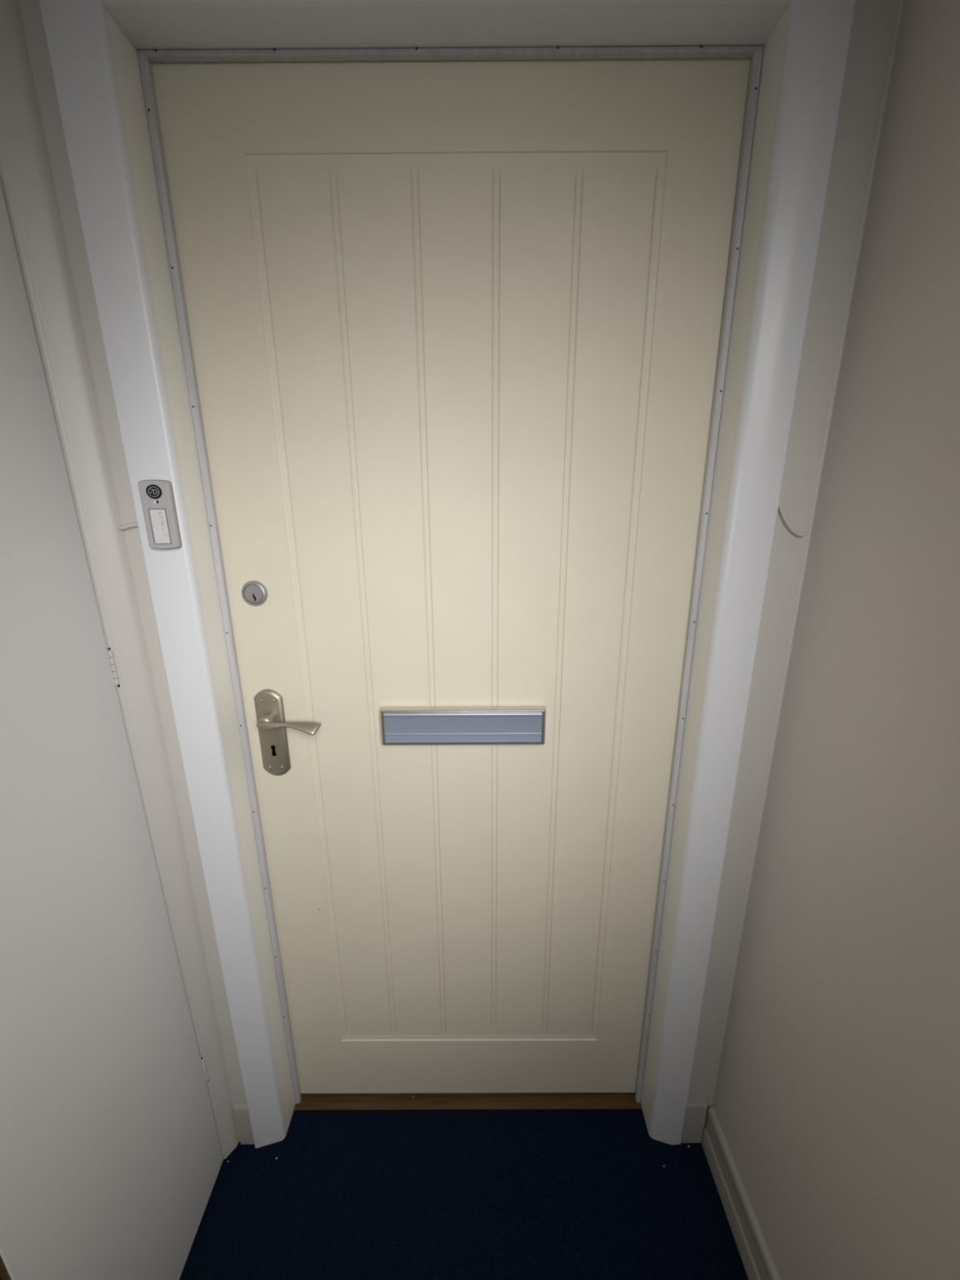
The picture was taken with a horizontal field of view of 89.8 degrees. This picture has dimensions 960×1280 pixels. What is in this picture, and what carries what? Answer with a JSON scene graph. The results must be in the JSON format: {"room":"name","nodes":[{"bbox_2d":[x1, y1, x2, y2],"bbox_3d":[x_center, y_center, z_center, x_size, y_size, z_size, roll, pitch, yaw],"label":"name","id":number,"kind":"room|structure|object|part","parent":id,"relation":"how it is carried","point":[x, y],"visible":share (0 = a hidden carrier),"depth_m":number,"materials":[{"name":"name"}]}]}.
{"room":"apartment hallway","nodes":[
{"label":"apartment hallway","id":0,"kind":"room"},
{"bbox_2d":[17,0,900,1141],"bbox_3d":[-0.033,-0.044,0.871,1.600,2.420,0.183,0,15,0],"label":"wall","id":1,"kind":"structure","parent":0,"point":[874,21],"depth_m":0.72,"materials":[{"name":"white paint"}]},
{"bbox_2d":[116,522,137,530],"bbox_3d":[-0.540,-0.174,0.736,0.043,0.012,0.010,0,15,0],"label":"wire","id":2,"kind":"object","parent":1,"relation":"attached to","point":[128,526],"visible":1,"depth_m":0.73,"materials":[{"name":"white paint"}]},
{"bbox_2d":[137,480,182,549],"bbox_3d":[-0.481,-0.188,0.724,0.042,0.102,0.014,-4,16,-14],"label":"doorbell push","id":3,"kind":"object","parent":1,"relation":"attached to","point":[157,496],"visible":1,"depth_m":0.72,"materials":[{"name":"grey plastic"}]},
{"bbox_2d":[234,1104,254,1144],"bbox_3d":[-0.529,1.093,1.086,0.034,0.118,0.005,0,15,0],"label":"baseboard","id":4,"kind":"structure","parent":1,"relation":"attached to","point":[241,1111],"depth_m":1.08,"materials":[{"name":"white paint"}]},
{"bbox_2d":[39,0,856,1148],"bbox_3d":[-0.032,0.133,0.907,0.969,2.059,0.186,0,15,0],"label":"door frame","id":5,"kind":"structure","parent":1,"relation":"attached to","point":[102,53],"depth_m":0.69,"materials":[{"name":"white paint"}]},
{"bbox_3d":[-0.485,0.158,0.836,0.067,2.053,0.020,-4,16,-14],"label":"architrave","id":6,"kind":"part","parent":5,"relation":"part of","materials":[{"name":"white paint"}]},
{"bbox_3d":[-0.037,-0.806,0.568,0.969,0.068,0.030,0,15,0],"label":"architrave","id":7,"kind":"part","parent":5,"relation":"part of","materials":[{"name":"white paint"}]},
{"bbox_3d":[0.418,0.151,0.833,0.072,2.059,0.019,4,16,15],"label":"architrave","id":8,"kind":"part","parent":5,"relation":"part of","materials":[{"name":"white paint"}]},
{"bbox_2d":[151,57,751,1093],"bbox_3d":[-0.035,0.161,0.911,0.834,1.970,0.101,0,15,0],"label":"door","id":9,"kind":"structure","parent":1,"relation":"in","point":[455,326],"depth_m":0.81,"materials":[{"name":"beige paint"}]},
{"bbox_3d":[-0.396,0.179,0.920,0.053,0.180,0.008,0,15,0],"label":"lever handle","id":10,"kind":"part","parent":9,"relation":"part of","materials":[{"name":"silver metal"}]},
{"bbox_3d":[-0.346,0.158,0.869,0.114,0.022,0.020,0,15,0],"label":"lever","id":11,"kind":"part","parent":9,"relation":"part of","materials":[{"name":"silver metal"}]},
{"bbox_3d":[-0.032,0.163,0.910,0.311,0.073,0.018,0,15,0],"label":"letter plate","id":12,"kind":"part","parent":9,"relation":"part of","materials":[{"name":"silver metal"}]},
{"bbox_2d":[680,1103,706,1142],"bbox_3d":[0.480,1.088,1.084,0.045,0.118,0.005,0,15,0],"label":"baseboard","id":13,"kind":"structure","parent":1,"relation":"attached to","point":[695,1117],"depth_m":1.08,"materials":[{"name":"white paint"}]},
{"bbox_2d":[778,498,807,537],"bbox_3d":[0.475,-0.186,0.733,0.056,0.057,0.008,0,15,0],"label":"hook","id":14,"kind":"object","parent":1,"relation":"attached to","point":[782,512],"visible":1,"depth_m":0.73,"materials":[{"name":"white paint"}]},
{"bbox_2d":[179,1109,748,1279],"bbox_3d":[-0.077,1.452,0.055,1.900,0.030,2.850,0,15,0],"label":"floor","id":15,"kind":"structure","parent":0,"point":[475,1194],"depth_m":1.00,"materials":[{"name":"blue carpet"}]},
{"bbox_2d":[293,1092,641,1110],"bbox_3d":[-0.029,1.117,1.205,0.838,0.004,0.095,0,15,0],"label":"threshold","id":16,"kind":"object","parent":15,"relation":"on","point":[554,1100],"visible":0.45,"depth_m":1.17,"materials":[{"name":"brown wood"}]},
{"bbox_2d":[710,0,959,1279],"bbox_3d":[0.636,0.311,-0.432,0.260,2.420,2.517,0,15,0],"label":"wall","id":17,"kind":"structure","parent":0,"point":[835,1100],"depth_m":0.62,"materials":[{"name":"white paint"}]},
{"bbox_2d":[701,1106,780,1279],"bbox_3d":[0.509,1.422,-0.130,0.012,0.118,2.510,0,15,0],"label":"baseboard","id":18,"kind":"structure","parent":17,"relation":"attached to","point":[756,1257],"depth_m":0.95,"materials":[{"name":"white paint"}]},
{"bbox_3d":[-0.714,0.318,-0.430,0.240,2.420,2.517,0,15,0],"label":"wall","id":19,"kind":"structure","parent":0,"visible":0},
{"bbox_2d":[0,180,223,1279],"bbox_3d":[-0.593,0.212,0.620,0.054,2.055,0.378,-1,15,-2],"label":"door","id":20,"kind":"structure","parent":19,"relation":"in","point":[111,1156],"depth_m":0.67,"materials":[{"name":"grey paint"}]},
{"bbox_2d":[0,0,239,1159],"bbox_3d":[-0.610,-0.008,0.769,0.124,2.410,0.031,0,15,0],"label":"door frame","id":21,"kind":"structure","parent":19,"relation":"attached to","point":[26,179],"depth_m":0.71,"materials":[{"name":"white paint"}]}
]}

